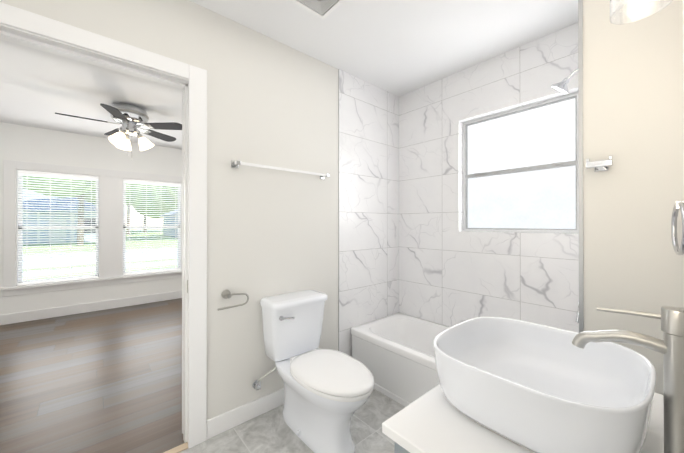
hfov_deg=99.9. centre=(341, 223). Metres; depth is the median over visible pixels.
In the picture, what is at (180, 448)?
threshold
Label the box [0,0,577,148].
ceiling
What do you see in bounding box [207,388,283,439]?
baseboard
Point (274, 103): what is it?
wall
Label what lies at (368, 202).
wall tile
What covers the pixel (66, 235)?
house
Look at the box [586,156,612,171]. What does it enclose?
robe hook
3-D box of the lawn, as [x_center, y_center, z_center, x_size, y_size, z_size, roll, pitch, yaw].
[-46.542,2.005,57.033,180.000,0.225,136.300,0,0,-41]
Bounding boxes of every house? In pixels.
[23,189,95,243]
[160,210,177,236]
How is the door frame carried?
attached to the wall at (274, 103)
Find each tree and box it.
[23,174,142,245]
[84,190,177,231]
[86,184,165,233]
[163,185,177,238]
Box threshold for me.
[163,442,187,452]
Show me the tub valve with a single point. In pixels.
(577, 318)
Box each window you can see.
[0,160,181,296]
[463,92,578,232]
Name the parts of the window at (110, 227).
bedroom window sash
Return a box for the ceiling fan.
[55,103,181,160]
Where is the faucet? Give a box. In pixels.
[572,306,683,452]
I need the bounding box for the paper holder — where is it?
[218,290,248,310]
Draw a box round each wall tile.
[338,69,398,356]
[399,22,578,332]
[578,0,583,332]
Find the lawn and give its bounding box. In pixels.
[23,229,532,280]
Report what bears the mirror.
attached to the wall
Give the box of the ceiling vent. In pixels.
[290,0,344,19]
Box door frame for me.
[0,2,206,447]
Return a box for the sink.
[433,317,655,452]
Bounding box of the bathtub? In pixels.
[351,313,449,406]
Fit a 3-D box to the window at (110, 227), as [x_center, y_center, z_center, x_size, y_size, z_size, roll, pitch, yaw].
[-3.340,0.061,4.151,2.066,1.650,0.180,0,0,-41]
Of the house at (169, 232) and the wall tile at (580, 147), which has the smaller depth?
the wall tile at (580, 147)
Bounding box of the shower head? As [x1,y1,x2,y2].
[551,69,577,93]
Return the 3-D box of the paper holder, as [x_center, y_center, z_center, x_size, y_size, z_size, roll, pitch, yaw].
[-0.643,0.444,1.696,0.182,0.101,0.060,0,0,-41]
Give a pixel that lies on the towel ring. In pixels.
(678, 205)
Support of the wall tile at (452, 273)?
attached to the wall
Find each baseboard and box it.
[0,290,181,324]
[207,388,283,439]
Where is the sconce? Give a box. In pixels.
[609,0,672,24]
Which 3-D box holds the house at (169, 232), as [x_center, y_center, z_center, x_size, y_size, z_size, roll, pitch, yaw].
[-19.881,-0.766,44.626,13.000,5.300,11.000,0,0,-41]
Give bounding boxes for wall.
[0,0,337,419]
[0,122,181,314]
[583,0,683,394]
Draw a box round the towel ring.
[671,201,683,254]
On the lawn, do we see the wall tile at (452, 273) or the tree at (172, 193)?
the tree at (172, 193)
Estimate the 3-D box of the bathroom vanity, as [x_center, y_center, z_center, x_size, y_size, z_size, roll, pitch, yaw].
[0.466,0.682,0.665,0.621,1.070,0.497,0,0,-41]
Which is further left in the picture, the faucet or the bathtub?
the bathtub
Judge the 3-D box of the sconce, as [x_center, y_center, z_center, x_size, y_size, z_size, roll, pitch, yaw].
[0.571,-0.659,0.535,0.614,0.248,0.160,0,0,-41]
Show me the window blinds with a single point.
(59, 176)
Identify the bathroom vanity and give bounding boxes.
[382,306,683,452]
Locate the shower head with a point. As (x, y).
(561, 87)
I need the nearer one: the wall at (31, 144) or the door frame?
the door frame
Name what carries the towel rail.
attached to the wall at (274, 103)
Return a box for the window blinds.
[18,170,180,284]
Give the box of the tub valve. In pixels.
[575,301,578,322]
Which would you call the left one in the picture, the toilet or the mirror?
the toilet
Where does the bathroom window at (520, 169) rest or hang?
in the wall
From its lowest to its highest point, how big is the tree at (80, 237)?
11.026 m
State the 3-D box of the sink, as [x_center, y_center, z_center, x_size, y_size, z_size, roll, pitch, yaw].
[0.462,0.369,0.697,0.414,0.134,0.404,0,0,-41]
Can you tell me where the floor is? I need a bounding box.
[0,298,404,452]
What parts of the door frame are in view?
bedroom door trim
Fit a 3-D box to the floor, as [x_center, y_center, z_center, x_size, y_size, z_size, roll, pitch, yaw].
[-1.506,1.251,2.160,3.900,0.060,5.346,0,0,-41]
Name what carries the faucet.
on the bathroom vanity
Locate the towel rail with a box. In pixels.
[231,160,329,178]
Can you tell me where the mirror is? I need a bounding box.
[683,0,683,138]
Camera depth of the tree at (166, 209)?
57.91 m
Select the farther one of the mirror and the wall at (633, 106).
the wall at (633, 106)
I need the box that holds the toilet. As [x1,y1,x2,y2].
[252,290,373,452]
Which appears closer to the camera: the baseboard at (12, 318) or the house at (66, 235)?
the baseboard at (12, 318)
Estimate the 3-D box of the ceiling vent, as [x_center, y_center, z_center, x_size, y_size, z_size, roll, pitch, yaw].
[-0.123,-1.215,1.550,0.224,0.010,0.224,0,0,-41]
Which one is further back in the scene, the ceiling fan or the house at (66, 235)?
the house at (66, 235)
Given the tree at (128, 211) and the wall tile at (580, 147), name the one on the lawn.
the tree at (128, 211)

